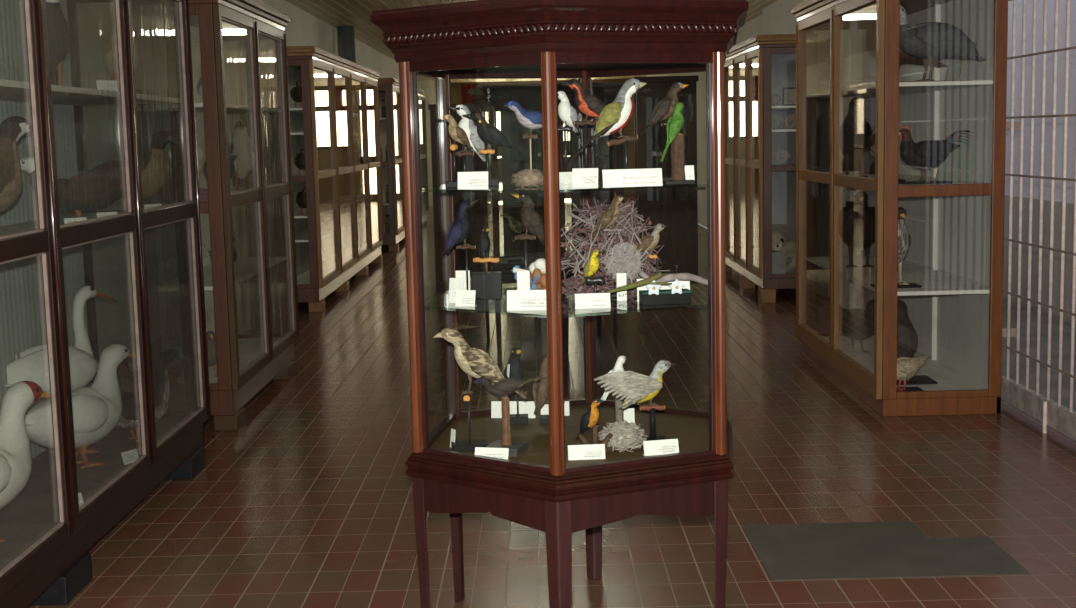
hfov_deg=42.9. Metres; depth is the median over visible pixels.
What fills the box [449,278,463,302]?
label card
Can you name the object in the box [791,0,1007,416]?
display cabinet
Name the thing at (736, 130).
shelf
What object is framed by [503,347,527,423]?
mounted scrubbird
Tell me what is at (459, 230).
mounted grackle
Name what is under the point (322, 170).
shelf
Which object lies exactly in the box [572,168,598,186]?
label card
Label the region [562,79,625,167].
mounted tanager
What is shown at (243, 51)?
column
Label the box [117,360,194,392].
duck
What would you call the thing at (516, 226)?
mounted cuckoo
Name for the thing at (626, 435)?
nest
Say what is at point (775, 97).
shell
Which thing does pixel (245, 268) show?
shelf
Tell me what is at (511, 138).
shelf
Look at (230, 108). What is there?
shelf
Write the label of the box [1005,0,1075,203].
wall
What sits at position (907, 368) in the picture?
chicken
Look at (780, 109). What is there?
shelf
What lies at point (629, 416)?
label card
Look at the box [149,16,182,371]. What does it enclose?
column
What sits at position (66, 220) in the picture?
label card
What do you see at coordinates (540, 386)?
bird
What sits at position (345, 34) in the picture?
column
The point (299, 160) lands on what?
mounted fowl
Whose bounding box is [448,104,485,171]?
mounted jay
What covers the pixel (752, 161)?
shelf
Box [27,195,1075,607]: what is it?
floor
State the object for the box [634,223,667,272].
mounted robin
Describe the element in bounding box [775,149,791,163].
shell
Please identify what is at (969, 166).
book
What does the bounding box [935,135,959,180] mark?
book
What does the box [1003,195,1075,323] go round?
trim
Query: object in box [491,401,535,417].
label card
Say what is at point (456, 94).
wall
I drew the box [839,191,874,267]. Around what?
mounted turkey
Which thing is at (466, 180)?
label card
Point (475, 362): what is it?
mounted cuckoo
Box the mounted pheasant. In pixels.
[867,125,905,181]
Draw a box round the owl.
[228,121,254,190]
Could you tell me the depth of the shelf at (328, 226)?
14.41 m
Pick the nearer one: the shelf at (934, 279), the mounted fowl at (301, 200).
the shelf at (934, 279)
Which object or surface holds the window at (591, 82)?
in the wall at (456, 94)
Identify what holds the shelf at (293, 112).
attached to the display cabinet at (325, 260)
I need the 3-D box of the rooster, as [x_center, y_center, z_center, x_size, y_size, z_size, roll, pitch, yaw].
[2.303,-0.870,7.944,0.453,0.340,0.180,-2,7,-4]
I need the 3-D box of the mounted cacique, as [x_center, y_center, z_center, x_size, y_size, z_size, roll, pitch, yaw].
[-0.139,-0.488,4.303,0.192,0.233,0.058,-2,7,-2]
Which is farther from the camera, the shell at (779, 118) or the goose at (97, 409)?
the shell at (779, 118)
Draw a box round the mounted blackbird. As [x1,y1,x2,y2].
[471,227,502,299]
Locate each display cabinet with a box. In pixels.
[0,0,210,607]
[131,0,298,430]
[265,46,383,311]
[377,78,428,250]
[468,83,622,353]
[724,33,818,302]
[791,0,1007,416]
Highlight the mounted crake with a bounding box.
[207,330,216,377]
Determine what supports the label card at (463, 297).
on the display case
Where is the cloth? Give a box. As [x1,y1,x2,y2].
[461,84,475,103]
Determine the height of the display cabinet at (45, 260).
2.520 m
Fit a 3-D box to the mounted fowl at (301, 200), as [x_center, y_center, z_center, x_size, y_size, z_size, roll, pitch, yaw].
[-2.287,-1.007,13.380,0.150,0.259,0.335,-3,7,-15]
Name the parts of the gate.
rail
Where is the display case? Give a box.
[370,0,748,607]
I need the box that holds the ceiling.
[286,0,776,82]
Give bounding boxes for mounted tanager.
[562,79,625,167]
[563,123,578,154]
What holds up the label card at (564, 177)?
on the display case
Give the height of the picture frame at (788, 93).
0.175 m
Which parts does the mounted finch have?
post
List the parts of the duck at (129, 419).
leg, leg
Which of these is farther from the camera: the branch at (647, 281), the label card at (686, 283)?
the label card at (686, 283)
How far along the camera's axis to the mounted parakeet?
4.05 m
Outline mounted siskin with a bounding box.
[581,249,605,292]
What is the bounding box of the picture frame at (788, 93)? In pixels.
[782,87,795,105]
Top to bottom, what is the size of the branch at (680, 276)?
0.060 m
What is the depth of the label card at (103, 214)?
5.75 m
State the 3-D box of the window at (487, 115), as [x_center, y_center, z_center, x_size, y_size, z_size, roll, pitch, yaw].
[-1.306,-5.062,36.728,1.130,1.600,0.110,-1,7,0]
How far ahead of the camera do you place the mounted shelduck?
5.93 m
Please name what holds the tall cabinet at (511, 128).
on the floor
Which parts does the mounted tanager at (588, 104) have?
post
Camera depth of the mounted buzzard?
7.92 m
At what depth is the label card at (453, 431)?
4.33 m
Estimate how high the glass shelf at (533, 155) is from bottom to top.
0.008 m
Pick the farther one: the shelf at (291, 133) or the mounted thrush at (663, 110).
the shelf at (291, 133)
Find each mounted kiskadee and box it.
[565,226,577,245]
[594,360,675,448]
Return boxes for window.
[476,84,508,144]
[563,82,597,142]
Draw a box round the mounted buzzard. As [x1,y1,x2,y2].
[870,207,921,287]
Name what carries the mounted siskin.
on the display case
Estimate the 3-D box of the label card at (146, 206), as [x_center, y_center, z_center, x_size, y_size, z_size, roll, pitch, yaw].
[-1.806,-0.443,6.445,0.090,0.053,0.015,-7,9,-40]
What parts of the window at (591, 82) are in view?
pane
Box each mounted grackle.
[441,200,480,300]
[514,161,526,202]
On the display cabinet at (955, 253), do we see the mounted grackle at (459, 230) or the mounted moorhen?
the mounted moorhen
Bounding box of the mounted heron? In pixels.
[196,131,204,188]
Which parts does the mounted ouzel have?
post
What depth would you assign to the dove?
4.44 m
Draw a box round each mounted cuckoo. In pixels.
[433,324,526,451]
[500,211,537,261]
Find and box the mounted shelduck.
[20,157,142,217]
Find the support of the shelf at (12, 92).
attached to the display cabinet at (45, 260)
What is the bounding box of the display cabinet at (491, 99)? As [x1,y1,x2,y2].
[468,83,622,353]
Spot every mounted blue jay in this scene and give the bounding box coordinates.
[503,100,567,168]
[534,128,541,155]
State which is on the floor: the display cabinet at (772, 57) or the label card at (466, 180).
the display cabinet at (772, 57)
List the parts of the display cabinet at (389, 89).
panel, glass pane, glass pane, cornice, glass pane, glass pane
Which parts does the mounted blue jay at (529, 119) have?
post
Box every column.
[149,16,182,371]
[237,40,273,333]
[337,25,355,239]
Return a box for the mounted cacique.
[462,111,523,185]
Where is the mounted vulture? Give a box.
[45,0,71,85]
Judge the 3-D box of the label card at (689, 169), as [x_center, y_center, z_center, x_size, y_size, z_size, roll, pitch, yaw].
[0.453,-0.389,4.117,0.030,0.054,0.026,-3,7,-10]
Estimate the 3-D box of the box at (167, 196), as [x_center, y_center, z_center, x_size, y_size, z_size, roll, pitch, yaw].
[-1.986,-0.627,7.927,0.330,0.066,0.250,-1,7,0]
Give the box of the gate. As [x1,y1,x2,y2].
[1001,0,1075,440]
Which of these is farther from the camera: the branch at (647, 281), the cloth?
the cloth
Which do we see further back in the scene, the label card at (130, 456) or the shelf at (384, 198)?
the shelf at (384, 198)
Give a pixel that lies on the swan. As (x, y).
(15, 452)
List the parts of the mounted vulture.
leg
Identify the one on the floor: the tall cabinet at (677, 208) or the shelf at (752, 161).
the tall cabinet at (677, 208)
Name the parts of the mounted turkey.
leg, leg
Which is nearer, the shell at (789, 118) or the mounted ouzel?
the mounted ouzel
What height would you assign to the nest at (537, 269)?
0.153 m
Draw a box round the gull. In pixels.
[197,77,202,97]
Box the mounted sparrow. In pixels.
[590,195,624,297]
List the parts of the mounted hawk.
leg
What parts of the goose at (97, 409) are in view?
leg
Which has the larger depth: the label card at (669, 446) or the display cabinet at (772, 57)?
the display cabinet at (772, 57)
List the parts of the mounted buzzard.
leg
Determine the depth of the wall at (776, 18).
13.53 m
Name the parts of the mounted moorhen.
leg, leg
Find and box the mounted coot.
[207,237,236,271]
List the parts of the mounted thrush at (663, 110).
post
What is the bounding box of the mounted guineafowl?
[899,5,985,81]
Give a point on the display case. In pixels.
(540, 489)
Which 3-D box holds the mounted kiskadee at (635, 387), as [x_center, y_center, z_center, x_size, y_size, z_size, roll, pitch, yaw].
[0.303,0.312,4.261,0.264,0.272,0.085,-2,7,-4]
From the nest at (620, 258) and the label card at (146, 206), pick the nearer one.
the nest at (620, 258)
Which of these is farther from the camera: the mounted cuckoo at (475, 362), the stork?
the stork
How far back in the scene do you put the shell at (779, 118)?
13.12 m
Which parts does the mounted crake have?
leg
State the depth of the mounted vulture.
5.68 m
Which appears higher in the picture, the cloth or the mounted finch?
the cloth
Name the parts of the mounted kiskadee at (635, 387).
post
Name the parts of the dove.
post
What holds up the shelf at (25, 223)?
attached to the display cabinet at (45, 260)
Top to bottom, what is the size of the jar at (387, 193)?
0.270 m
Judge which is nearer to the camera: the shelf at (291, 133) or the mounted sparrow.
the mounted sparrow
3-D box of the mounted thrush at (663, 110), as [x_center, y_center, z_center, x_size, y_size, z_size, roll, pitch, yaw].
[0.397,-0.537,4.288,0.155,0.309,0.063,-1,7,0]
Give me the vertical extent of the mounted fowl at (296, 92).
0.259 m
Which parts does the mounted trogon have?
post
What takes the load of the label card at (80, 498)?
on the display cabinet at (45, 260)
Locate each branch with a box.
[608,272,671,292]
[639,270,707,284]
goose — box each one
[0,116,32,212]
[25,344,135,468]
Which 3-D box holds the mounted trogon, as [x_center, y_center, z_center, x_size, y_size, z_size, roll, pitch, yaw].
[0.208,-0.514,4.107,0.241,0.316,0.100,-2,7,-4]
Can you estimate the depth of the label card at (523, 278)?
4.15 m
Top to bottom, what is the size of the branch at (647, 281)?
0.062 m
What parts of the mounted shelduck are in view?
leg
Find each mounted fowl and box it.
[290,81,301,107]
[294,149,304,175]
[296,188,306,213]
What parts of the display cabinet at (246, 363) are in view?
door, cornice, door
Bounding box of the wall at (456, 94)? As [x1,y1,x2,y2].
[451,79,634,197]
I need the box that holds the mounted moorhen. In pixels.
[823,297,874,353]
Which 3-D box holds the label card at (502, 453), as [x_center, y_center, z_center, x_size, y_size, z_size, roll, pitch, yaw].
[-0.140,0.454,4.136,0.105,0.041,0.021,0,7,14]
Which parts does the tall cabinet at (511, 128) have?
door, panel, door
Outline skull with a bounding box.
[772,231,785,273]
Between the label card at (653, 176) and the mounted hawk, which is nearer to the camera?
the label card at (653, 176)
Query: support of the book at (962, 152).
on the display cabinet at (955, 253)
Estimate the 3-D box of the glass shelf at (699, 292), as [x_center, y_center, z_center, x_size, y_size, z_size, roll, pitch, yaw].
[0.114,-0.025,4.417,0.887,0.008,1.024,0,7,8]
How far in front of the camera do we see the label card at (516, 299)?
4.06 m
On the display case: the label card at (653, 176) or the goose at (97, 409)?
the label card at (653, 176)
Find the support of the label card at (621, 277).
on the display case
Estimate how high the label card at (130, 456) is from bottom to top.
0.053 m
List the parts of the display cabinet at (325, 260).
panel, cornice, glass pane, glass pane, glass pane, glass pane, glass pane, glass pane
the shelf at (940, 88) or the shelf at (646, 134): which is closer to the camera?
the shelf at (940, 88)
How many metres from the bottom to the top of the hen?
0.487 m
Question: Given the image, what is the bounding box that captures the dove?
[557,91,581,171]
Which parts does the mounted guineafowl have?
leg, leg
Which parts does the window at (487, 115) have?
pane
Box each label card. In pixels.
[64,217,86,223]
[78,492,83,505]
[96,80,117,91]
[96,212,116,217]
[121,449,138,464]
[144,204,161,208]
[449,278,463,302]
[450,428,455,447]
[455,290,476,305]
[456,270,469,289]
[458,171,488,188]
[475,447,508,459]
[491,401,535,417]
[507,290,545,310]
[517,271,529,289]
[541,401,568,415]
[559,172,571,182]
[568,444,604,459]
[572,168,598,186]
[575,293,610,308]
[602,168,662,187]
[616,273,626,300]
[624,408,634,422]
[635,279,689,301]
[643,439,678,455]
[685,165,694,179]
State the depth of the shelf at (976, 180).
8.11 m
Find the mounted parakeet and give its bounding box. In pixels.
[660,102,694,184]
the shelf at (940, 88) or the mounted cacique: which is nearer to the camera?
the mounted cacique
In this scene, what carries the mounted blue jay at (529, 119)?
on the display case
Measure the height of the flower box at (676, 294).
0.076 m
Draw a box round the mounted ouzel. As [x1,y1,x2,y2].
[511,193,544,267]
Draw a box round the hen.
[897,300,937,384]
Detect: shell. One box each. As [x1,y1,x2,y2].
[772,94,780,105]
[772,112,784,128]
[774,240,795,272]
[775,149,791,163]
[784,114,795,128]
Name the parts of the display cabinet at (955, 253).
cornice, door, door, panel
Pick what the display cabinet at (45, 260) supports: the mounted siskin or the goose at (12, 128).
the goose at (12, 128)
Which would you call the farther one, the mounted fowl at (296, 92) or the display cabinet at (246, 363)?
the mounted fowl at (296, 92)
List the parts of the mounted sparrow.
post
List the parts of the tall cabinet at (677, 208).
door, cornice, panel, door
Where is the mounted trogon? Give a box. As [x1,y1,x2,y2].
[567,79,646,168]
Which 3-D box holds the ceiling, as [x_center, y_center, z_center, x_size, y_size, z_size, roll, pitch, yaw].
[0.169,-3.638,17.438,5.612,0.063,38.500,-1,7,0]
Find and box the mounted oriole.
[576,398,613,452]
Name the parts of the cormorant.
leg, leg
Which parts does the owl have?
leg, leg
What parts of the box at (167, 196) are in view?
lid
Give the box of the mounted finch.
[442,114,476,187]
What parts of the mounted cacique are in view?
post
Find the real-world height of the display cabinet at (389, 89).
2.520 m
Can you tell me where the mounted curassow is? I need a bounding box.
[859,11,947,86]
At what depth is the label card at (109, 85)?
5.88 m
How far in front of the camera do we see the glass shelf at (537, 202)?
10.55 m
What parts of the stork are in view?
leg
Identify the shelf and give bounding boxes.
[0,79,180,104]
[0,212,125,235]
[147,103,279,113]
[158,256,286,291]
[289,108,341,117]
[290,132,342,135]
[292,166,343,175]
[294,195,345,217]
[295,213,345,241]
[383,197,388,204]
[421,178,706,192]
[425,279,707,317]
[488,198,606,205]
[497,154,606,157]
[510,137,542,139]
[646,134,686,135]
[727,105,795,113]
[727,129,795,132]
[750,159,795,164]
[805,80,992,97]
[805,255,988,295]
[841,174,985,184]
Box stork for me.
[3,286,116,455]
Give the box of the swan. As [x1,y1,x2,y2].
[0,381,50,542]
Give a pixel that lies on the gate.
(1051, 413)
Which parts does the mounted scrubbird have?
post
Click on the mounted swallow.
(502, 388)
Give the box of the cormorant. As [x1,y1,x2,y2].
[839,97,871,176]
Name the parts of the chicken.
leg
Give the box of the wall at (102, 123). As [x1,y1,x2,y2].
[76,0,435,371]
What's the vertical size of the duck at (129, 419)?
0.412 m
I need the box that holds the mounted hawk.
[103,17,139,91]
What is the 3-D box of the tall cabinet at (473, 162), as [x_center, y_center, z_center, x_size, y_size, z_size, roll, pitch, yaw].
[-0.869,-1.199,15.159,0.600,2.000,0.450,-1,7,0]
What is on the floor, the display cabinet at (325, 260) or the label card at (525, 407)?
the display cabinet at (325, 260)
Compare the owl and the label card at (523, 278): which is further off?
the owl
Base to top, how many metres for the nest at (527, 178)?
0.055 m
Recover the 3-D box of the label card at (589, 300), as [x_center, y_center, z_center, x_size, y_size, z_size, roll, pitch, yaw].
[0.162,-0.010,4.070,0.105,0.044,0.022,-2,7,-3]
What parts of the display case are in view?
post, leg, rail, rail, post, leg, rail, rail, rail, rail, post, leg, cornice, moulding, post, leg, rail, rail, rail, rail, post, leg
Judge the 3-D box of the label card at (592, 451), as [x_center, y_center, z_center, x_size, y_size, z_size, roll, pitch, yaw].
[0.146,0.446,4.136,0.112,0.044,0.022,-2,7,-4]
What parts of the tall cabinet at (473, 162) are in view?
door, cornice, panel, door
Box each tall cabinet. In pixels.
[428,103,482,287]
[500,111,544,255]
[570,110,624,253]
[632,75,698,281]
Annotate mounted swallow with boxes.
[473,377,540,456]
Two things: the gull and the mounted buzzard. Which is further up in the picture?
the gull
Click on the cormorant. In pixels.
(855, 131)
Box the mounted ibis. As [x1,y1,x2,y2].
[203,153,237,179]
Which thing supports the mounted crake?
on the display cabinet at (246, 363)
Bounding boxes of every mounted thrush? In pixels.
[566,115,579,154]
[640,82,687,181]
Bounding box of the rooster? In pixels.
[898,125,971,184]
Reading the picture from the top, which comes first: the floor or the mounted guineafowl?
the mounted guineafowl
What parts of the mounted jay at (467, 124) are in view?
post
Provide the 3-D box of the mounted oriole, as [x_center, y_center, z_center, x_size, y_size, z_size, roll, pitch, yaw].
[0.170,0.373,4.210,0.121,0.175,0.059,0,7,14]
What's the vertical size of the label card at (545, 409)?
0.050 m
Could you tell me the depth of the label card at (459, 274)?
4.33 m
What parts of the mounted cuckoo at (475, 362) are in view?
leg, post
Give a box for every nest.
[511,169,543,186]
[511,258,545,289]
[560,195,669,297]
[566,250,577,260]
[598,419,647,451]
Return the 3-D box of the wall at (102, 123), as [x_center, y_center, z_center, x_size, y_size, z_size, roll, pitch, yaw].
[-2.699,-2.013,17.628,0.200,3.100,38.500,-1,7,0]
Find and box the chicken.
[897,354,928,390]
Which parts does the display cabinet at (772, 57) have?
door, door, door, cornice, panel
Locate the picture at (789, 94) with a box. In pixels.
[784,89,795,103]
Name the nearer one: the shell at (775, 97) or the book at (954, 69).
the book at (954, 69)
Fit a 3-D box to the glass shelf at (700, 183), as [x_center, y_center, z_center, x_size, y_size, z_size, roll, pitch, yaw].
[0.106,-0.381,4.373,0.887,0.008,1.024,0,7,8]
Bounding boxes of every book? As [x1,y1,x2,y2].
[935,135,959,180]
[945,59,963,79]
[949,135,971,181]
[961,135,973,180]
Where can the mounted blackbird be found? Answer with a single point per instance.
(487, 285)
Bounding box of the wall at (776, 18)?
[645,0,875,308]
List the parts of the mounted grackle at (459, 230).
post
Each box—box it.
[160,189,207,202]
[639,279,690,305]
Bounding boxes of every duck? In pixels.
[115,349,185,441]
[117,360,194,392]
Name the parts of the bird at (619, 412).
post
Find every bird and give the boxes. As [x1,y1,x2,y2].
[533,356,564,423]
[601,356,626,422]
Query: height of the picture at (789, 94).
0.145 m
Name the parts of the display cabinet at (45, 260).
door, panel, door, door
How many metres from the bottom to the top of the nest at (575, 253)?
0.093 m
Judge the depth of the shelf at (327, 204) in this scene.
14.32 m
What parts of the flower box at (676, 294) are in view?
flower, flower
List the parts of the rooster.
leg, leg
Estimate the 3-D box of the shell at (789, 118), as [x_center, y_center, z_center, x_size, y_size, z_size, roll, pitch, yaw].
[2.441,-1.753,13.145,0.172,0.147,0.072,-3,7,-15]
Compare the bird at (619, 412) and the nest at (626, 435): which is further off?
the bird at (619, 412)

